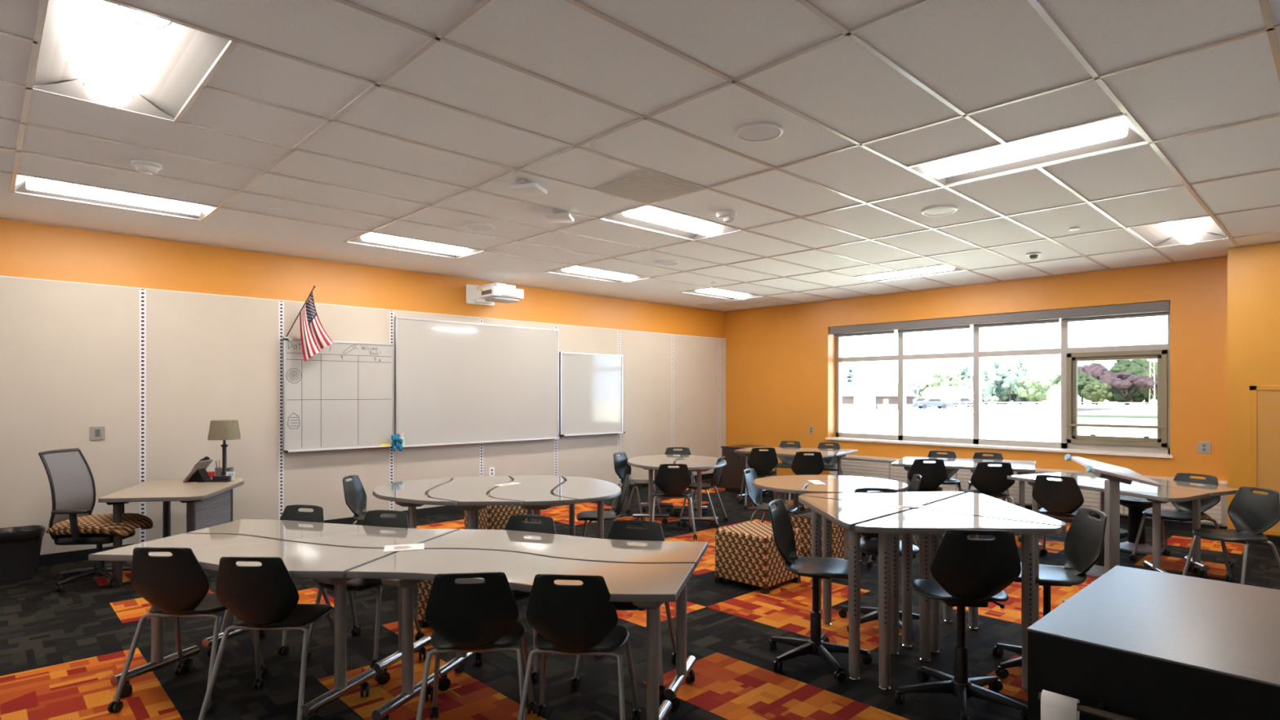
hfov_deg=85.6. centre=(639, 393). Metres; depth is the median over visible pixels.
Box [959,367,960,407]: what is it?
light pole
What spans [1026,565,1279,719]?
base cabinet
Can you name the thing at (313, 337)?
flag
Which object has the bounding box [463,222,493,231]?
ceiling speaker
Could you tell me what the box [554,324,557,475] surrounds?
trim
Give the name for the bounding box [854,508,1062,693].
table
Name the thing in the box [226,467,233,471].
pencil cup
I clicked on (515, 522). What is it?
chair
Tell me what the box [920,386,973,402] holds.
house
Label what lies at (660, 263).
grille
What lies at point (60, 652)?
floor
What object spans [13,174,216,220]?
ceiling light
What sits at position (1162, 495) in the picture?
table
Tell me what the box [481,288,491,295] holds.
vent
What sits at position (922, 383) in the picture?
tree
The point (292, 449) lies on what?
marker tray
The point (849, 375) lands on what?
tree
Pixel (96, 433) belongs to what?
wall switch
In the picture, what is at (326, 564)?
table
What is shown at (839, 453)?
table
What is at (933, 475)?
chair
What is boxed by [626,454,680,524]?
round table
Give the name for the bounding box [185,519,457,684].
table
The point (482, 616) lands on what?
chair
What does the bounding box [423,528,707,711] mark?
table
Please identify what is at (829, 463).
chair
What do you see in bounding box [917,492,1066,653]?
table
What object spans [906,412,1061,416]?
ground
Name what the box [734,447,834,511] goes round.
table
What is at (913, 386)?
tree
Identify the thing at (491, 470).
wall outlet
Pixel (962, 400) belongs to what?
car
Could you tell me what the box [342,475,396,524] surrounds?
chair
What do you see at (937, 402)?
car
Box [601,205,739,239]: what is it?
ceiling light
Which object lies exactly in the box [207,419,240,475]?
desk lamp
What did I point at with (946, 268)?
ceiling light
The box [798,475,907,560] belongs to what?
table
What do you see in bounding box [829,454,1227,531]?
tables
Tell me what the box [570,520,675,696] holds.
chair
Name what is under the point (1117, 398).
window
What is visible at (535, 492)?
table
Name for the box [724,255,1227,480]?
wall
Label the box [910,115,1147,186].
ceiling light
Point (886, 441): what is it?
trim
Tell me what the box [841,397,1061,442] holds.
ground
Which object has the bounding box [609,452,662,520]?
chair
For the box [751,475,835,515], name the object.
table
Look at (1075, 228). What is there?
disc
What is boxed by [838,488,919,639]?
swivel chair
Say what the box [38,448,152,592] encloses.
office chair
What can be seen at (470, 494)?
table
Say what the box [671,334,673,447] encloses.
trim
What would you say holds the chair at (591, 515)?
on the floor
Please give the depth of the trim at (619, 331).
10.80 m
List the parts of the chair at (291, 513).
leg, leg, backrest, leg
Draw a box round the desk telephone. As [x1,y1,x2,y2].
[182,456,213,482]
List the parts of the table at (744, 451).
leg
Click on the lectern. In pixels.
(1113, 475)
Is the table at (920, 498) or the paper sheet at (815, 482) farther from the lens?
the paper sheet at (815, 482)
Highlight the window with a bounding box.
[835,315,1169,453]
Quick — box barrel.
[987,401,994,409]
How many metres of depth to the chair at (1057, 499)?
6.03 m
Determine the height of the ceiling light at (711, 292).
0.137 m
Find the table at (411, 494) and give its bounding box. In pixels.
[373,477,457,528]
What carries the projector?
attached to the wall at (28, 250)
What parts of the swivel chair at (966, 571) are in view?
seat, seat plate, backrest, height lever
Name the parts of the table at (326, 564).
leg, leg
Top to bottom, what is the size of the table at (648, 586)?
0.706 m
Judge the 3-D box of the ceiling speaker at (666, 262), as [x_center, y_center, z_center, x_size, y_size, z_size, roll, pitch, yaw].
[0.315,-1.500,7.908,0.270,0.015,0.270,0,0,-44]
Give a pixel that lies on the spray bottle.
(402, 437)
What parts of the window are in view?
casement sash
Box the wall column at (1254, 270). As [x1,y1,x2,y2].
[1227,242,1279,537]
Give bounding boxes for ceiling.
[0,0,1279,311]
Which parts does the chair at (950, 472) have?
backrest, seat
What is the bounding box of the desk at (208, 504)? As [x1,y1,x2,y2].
[97,476,244,586]
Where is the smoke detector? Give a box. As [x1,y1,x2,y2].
[130,159,162,175]
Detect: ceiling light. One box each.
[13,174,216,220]
[32,0,231,120]
[346,232,482,258]
[547,266,648,283]
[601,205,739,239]
[682,288,759,299]
[853,264,966,282]
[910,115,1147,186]
[1127,216,1228,247]
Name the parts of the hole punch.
punch lever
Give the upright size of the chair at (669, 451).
0.790 m
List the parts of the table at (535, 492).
leg, leg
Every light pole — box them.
[916,351,917,398]
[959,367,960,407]
[989,335,990,374]
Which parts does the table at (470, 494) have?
leg, leg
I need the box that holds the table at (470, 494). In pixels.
[427,475,521,528]
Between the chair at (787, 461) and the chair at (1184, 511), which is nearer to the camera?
the chair at (1184, 511)
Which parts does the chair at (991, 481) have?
seat, backrest, leg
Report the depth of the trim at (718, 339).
12.49 m
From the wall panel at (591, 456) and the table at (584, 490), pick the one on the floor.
the table at (584, 490)
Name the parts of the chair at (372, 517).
leg, seat, leg, leg, backrest, leg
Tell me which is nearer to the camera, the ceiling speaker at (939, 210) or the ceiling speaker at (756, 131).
the ceiling speaker at (756, 131)
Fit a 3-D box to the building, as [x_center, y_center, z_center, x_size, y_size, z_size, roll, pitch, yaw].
[40.877,0.415,126.680,17.200,4.600,10.600,0,0,11]
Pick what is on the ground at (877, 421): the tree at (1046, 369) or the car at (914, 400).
the tree at (1046, 369)
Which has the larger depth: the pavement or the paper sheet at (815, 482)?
the pavement
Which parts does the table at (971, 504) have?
leg, leg, leg, leg, leg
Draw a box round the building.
[841,383,916,408]
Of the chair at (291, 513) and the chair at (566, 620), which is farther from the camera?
the chair at (291, 513)
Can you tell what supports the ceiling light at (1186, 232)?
attached to the ceiling
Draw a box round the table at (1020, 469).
[891,459,1035,507]
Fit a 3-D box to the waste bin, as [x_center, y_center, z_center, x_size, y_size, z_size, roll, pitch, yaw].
[-5.192,1.317,5.718,0.308,0.397,0.409,0,0,41]
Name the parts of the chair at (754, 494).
backrest, leg, leg, seat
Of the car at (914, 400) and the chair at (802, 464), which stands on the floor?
the chair at (802, 464)
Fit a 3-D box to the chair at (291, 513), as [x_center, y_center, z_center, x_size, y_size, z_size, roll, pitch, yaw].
[-2.233,1.120,4.281,0.490,0.790,0.490,0,0,14]
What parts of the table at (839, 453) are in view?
leg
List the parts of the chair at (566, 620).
leg, leg, backrest, seat frame, seat, leg, leg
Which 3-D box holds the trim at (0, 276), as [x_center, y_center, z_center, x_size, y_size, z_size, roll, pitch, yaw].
[-2.688,-1.003,8.553,11.760,0.010,0.032,0,0,-44]
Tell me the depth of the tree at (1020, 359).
183.17 m
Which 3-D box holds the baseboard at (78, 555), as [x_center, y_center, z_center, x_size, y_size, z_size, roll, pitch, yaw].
[-2.690,1.465,8.556,11.760,0.100,0.025,0,0,-44]
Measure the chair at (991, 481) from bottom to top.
0.814 m
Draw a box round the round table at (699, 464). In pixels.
[672,454,726,527]
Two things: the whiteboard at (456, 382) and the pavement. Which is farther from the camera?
the pavement
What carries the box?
on the desk at (208, 504)
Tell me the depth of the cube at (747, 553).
5.38 m
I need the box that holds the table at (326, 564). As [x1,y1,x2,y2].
[88,533,399,719]
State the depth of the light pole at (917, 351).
148.66 m
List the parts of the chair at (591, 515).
leg, leg, seat, backrest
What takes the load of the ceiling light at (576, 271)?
attached to the ceiling
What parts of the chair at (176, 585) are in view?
leg, backrest, leg, seat frame, seat, leg, leg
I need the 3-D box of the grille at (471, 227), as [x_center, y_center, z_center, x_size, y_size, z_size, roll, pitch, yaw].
[-1.447,-1.498,6.205,0.232,0.008,0.232,0,0,-44]
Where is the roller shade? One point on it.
(1157, 308)
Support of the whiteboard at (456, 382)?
attached to the wall at (28, 250)
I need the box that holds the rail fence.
[936,401,1053,408]
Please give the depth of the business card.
6.43 m
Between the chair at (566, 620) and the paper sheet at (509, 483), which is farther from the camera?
the paper sheet at (509, 483)
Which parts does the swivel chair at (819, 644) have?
backrest, seat plate, height lever, seat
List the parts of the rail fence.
rail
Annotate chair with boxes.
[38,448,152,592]
[107,546,267,714]
[198,556,347,719]
[217,504,333,655]
[300,510,424,668]
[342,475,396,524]
[416,572,536,719]
[453,514,555,682]
[517,573,641,719]
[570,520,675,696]
[576,474,631,537]
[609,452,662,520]
[649,463,697,539]
[657,447,697,511]
[676,456,728,528]
[738,447,777,509]
[743,468,797,523]
[765,440,805,495]
[768,499,872,683]
[783,451,824,517]
[817,442,843,475]
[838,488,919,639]
[861,474,921,568]
[894,529,1027,719]
[905,458,946,492]
[927,450,960,491]
[960,462,1021,542]
[968,452,1010,502]
[992,507,1106,679]
[1031,474,1096,555]
[1128,472,1234,573]
[1182,486,1279,584]
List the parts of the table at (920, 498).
leg, leg, leg, leg, leg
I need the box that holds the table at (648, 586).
[346,548,694,719]
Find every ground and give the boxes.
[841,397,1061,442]
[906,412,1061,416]
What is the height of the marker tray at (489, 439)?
0.016 m
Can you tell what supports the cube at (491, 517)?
on the floor
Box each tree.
[846,365,853,383]
[908,382,923,399]
[915,378,931,398]
[928,364,973,387]
[958,363,973,390]
[982,357,1008,404]
[982,366,999,404]
[993,364,1026,404]
[1011,356,1030,404]
[1013,365,1026,404]
[1014,367,1057,404]
[1040,364,1061,386]
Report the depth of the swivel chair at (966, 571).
3.18 m
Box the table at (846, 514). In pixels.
[798,495,910,680]
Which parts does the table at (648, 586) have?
leg, leg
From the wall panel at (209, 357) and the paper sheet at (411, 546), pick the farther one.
the wall panel at (209, 357)
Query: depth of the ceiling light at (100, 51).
3.15 m
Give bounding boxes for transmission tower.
[1143,320,1160,344]
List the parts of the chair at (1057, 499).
leg, backrest, seat frame, seat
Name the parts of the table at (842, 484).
leg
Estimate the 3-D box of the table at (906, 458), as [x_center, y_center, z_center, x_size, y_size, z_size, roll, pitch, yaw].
[3.916,1.155,8.272,1.460,0.720,0.606,0,0,28]
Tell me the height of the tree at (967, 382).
11.008 m
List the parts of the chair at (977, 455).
backrest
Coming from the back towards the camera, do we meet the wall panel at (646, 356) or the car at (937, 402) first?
the car at (937, 402)
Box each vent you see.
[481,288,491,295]
[592,170,702,204]
[697,296,784,307]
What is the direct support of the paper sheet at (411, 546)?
on the table at (348, 535)
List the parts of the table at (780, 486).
leg, leg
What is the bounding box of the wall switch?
[89,426,105,440]
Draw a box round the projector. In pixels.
[466,282,524,306]
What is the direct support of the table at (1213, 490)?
on the floor
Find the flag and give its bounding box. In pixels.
[283,285,333,361]
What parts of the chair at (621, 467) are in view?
leg, backrest, leg, seat, leg, leg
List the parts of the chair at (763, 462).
leg, leg, seat, backrest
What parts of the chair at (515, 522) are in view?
seat, backrest, leg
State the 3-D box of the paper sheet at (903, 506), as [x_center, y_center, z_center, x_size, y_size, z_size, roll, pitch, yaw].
[1.578,0.663,4.062,0.220,0.002,0.070,0,0,-9]
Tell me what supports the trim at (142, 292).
attached to the wall at (28, 250)
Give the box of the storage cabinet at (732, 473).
[720,444,766,493]
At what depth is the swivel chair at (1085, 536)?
3.73 m
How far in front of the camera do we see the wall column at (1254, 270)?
7.02 m
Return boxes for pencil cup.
[214,466,222,475]
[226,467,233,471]
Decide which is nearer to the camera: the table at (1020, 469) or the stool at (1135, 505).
the stool at (1135, 505)
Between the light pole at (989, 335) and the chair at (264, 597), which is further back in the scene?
the light pole at (989, 335)
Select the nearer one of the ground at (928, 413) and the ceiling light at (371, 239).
the ceiling light at (371, 239)
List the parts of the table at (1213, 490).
leg, leg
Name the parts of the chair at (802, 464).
leg, backrest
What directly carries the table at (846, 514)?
on the floor
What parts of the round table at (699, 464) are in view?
leg, leg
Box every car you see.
[912,398,925,402]
[912,398,952,408]
[946,398,973,406]
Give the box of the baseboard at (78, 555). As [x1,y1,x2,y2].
[38,472,721,566]
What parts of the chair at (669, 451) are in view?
backrest, leg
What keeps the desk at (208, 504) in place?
on the floor
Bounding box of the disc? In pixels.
[1069,226,1079,231]
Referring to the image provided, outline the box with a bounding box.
[207,471,214,477]
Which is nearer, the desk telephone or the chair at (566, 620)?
the chair at (566, 620)
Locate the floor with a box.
[0,477,1279,719]
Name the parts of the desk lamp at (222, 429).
lamp shade, stem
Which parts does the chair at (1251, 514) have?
leg, leg, seat, leg, backrest, leg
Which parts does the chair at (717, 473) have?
leg, leg, seat, leg, backrest, leg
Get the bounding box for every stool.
[1085,528,1129,577]
[1120,496,1161,555]
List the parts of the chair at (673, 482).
leg, leg, seat, seat frame, backrest, leg, leg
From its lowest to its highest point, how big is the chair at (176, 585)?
0.790 m
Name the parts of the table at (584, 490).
leg, leg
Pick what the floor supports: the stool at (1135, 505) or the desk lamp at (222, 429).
the stool at (1135, 505)
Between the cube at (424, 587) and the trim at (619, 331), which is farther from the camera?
the trim at (619, 331)
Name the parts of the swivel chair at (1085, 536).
seat, seat plate, backrest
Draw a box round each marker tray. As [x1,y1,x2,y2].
[284,444,393,452]
[402,437,559,447]
[564,431,623,435]
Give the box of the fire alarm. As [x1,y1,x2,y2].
[716,209,737,222]
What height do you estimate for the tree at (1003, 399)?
13.140 m
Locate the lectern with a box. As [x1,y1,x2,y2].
[1062,453,1161,602]
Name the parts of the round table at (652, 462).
leg, leg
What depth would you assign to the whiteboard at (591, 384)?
10.33 m
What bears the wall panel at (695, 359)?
attached to the wall at (28, 250)
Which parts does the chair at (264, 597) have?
leg, leg, backrest, seat frame, seat, leg, leg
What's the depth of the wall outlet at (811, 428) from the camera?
11.31 m
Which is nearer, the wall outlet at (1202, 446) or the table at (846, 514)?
the table at (846, 514)
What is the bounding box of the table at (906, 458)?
[900,456,1036,466]
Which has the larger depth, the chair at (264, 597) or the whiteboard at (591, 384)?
the whiteboard at (591, 384)
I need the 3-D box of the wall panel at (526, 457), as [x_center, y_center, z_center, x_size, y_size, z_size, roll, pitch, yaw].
[-1.659,0.208,9.542,1.168,2.413,0.028,0,0,-44]
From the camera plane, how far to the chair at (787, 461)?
10.60 m
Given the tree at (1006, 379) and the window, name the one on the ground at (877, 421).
the tree at (1006, 379)
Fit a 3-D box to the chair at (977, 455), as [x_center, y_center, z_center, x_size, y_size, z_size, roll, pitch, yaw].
[4.208,1.120,8.350,0.520,0.790,0.520,0,0,26]
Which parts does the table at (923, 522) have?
leg, leg, leg, leg, leg, leg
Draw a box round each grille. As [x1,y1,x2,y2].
[465,224,492,230]
[657,261,677,265]
[738,125,779,140]
[924,208,954,214]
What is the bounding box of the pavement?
[906,405,1061,411]
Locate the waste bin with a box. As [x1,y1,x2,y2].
[0,524,45,581]
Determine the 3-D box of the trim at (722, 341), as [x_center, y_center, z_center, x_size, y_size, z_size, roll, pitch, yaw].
[1.499,0.208,12.571,0.156,2.413,0.028,0,0,-44]
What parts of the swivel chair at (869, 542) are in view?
backrest, seat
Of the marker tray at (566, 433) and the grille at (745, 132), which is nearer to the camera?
the grille at (745, 132)
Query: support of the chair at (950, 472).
on the floor
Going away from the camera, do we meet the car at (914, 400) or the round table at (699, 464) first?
the round table at (699, 464)
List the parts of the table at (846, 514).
leg, leg, leg, leg, leg, leg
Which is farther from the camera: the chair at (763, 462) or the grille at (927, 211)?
the chair at (763, 462)
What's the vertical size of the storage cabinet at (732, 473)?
0.700 m
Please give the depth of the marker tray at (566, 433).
10.24 m
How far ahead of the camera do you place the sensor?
7.39 m
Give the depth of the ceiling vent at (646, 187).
5.02 m
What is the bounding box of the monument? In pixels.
[1042,384,1061,406]
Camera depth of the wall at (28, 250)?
7.47 m
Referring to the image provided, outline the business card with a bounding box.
[226,471,235,480]
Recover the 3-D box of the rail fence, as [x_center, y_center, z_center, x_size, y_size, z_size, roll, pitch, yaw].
[68.635,2.165,136.121,29.620,1.100,19.620,0,0,-44]
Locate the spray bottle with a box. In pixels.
[399,432,404,445]
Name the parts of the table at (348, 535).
leg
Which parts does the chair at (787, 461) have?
seat, backrest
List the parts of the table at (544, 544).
leg, leg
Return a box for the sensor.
[1026,252,1041,259]
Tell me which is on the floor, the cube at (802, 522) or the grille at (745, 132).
the cube at (802, 522)
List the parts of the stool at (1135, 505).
stool seat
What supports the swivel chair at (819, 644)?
on the floor
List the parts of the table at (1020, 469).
leg, leg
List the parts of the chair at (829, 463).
backrest, seat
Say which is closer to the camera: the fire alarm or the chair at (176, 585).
the chair at (176, 585)
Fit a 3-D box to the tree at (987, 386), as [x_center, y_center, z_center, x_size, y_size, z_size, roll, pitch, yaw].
[90.079,-2.113,179.618,6.161,10.010,6.604,0,0,-44]
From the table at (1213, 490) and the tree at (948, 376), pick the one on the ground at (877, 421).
the tree at (948, 376)
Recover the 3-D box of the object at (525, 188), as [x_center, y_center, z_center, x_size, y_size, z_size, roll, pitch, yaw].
[-0.798,-1.476,4.946,0.200,0.057,0.230,0,0,18]
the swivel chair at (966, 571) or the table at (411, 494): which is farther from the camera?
the table at (411, 494)
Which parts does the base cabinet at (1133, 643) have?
rail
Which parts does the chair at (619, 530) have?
leg, seat, backrest, leg, leg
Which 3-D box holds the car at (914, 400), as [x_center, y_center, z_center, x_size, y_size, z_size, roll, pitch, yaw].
[58.779,1.812,145.027,5.520,1.794,2.208,0,0,2]
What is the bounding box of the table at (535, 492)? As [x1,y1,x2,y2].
[488,475,577,522]
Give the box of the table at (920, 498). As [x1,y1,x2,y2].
[800,491,964,648]
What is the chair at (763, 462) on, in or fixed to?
on the floor
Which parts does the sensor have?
sensor plate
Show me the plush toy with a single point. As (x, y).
(396, 443)
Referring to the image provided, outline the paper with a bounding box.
[1040,689,1079,719]
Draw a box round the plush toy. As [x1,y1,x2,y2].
[391,434,403,451]
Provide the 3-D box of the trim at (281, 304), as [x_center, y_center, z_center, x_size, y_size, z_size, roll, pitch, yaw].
[-3.857,0.210,7.426,0.052,2.409,0.016,0,0,-44]
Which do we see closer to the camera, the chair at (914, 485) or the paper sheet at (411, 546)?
the paper sheet at (411, 546)
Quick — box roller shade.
[830,300,1169,337]
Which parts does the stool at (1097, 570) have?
stool seat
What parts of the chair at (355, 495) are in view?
backrest, seat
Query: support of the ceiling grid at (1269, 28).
attached to the ceiling
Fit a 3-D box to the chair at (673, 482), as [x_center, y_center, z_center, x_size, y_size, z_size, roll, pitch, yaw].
[0.341,1.120,7.399,0.490,0.790,0.490,0,0,-2]
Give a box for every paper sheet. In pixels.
[383,542,424,551]
[493,482,518,486]
[808,480,825,484]
[888,505,927,508]
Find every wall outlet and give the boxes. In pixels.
[488,466,494,475]
[808,426,813,433]
[1197,441,1211,453]
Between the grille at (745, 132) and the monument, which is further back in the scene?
the monument
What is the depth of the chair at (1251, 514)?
5.30 m
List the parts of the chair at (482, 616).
leg, leg, backrest, seat frame, seat, leg, leg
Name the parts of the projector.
wall plate, mounting arm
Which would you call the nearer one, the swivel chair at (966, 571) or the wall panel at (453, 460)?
the swivel chair at (966, 571)
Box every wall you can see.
[0,217,724,338]
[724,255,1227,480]
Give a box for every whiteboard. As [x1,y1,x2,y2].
[281,337,394,453]
[393,316,560,447]
[559,351,625,436]
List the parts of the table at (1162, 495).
leg, leg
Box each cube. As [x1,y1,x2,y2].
[417,580,433,627]
[464,493,527,529]
[715,521,800,594]
[789,511,861,565]
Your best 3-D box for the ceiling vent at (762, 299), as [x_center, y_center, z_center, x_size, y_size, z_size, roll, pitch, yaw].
[1.634,-1.500,11.340,0.570,0.012,1.352,0,0,-44]
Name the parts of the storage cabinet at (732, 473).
cabinet door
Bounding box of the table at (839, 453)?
[752,446,857,497]
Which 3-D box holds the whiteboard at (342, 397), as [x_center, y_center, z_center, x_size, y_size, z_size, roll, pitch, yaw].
[-3.369,0.015,7.800,1.217,1.220,0.117,0,0,-44]
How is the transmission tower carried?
on the ground at (877, 421)
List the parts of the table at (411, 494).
leg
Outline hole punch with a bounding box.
[204,475,231,481]
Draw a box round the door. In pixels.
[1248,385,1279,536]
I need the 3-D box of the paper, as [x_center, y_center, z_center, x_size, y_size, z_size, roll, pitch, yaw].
[1.343,1.073,2.210,0.042,0.224,0.100,0,0,-44]
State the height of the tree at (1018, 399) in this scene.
10.118 m
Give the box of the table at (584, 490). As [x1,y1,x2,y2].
[552,475,621,538]
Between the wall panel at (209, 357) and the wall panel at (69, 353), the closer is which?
the wall panel at (69, 353)
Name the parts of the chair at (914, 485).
backrest, leg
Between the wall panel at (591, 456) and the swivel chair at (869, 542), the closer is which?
the swivel chair at (869, 542)
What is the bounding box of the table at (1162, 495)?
[1007,472,1208,573]
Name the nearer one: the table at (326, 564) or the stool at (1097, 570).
the table at (326, 564)
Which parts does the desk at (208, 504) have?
leg, leg, leg, modesty panel, leg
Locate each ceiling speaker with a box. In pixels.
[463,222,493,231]
[655,259,679,265]
[735,122,782,142]
[921,205,957,215]
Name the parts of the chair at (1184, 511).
leg, leg, seat, backrest, leg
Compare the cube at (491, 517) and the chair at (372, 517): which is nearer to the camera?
the chair at (372, 517)
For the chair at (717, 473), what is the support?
on the floor
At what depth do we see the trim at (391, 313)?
8.26 m
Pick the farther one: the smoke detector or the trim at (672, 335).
the trim at (672, 335)
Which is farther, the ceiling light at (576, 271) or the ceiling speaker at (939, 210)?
the ceiling light at (576, 271)
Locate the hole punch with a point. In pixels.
(215, 478)
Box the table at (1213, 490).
[1066,472,1238,578]
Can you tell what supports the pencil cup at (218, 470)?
on the desk at (208, 504)
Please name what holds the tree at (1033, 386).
on the ground at (877, 421)
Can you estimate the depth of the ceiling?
4.03 m
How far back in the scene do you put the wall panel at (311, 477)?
7.82 m
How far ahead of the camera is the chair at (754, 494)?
6.63 m
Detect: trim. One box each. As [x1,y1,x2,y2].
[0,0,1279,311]
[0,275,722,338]
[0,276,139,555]
[139,288,146,542]
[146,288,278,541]
[278,301,284,519]
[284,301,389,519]
[389,311,393,510]
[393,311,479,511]
[480,318,483,475]
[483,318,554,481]
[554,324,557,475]
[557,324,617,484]
[617,330,620,484]
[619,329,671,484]
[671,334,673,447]
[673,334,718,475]
[718,338,719,457]
[720,338,725,457]
[825,436,1173,457]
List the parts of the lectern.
post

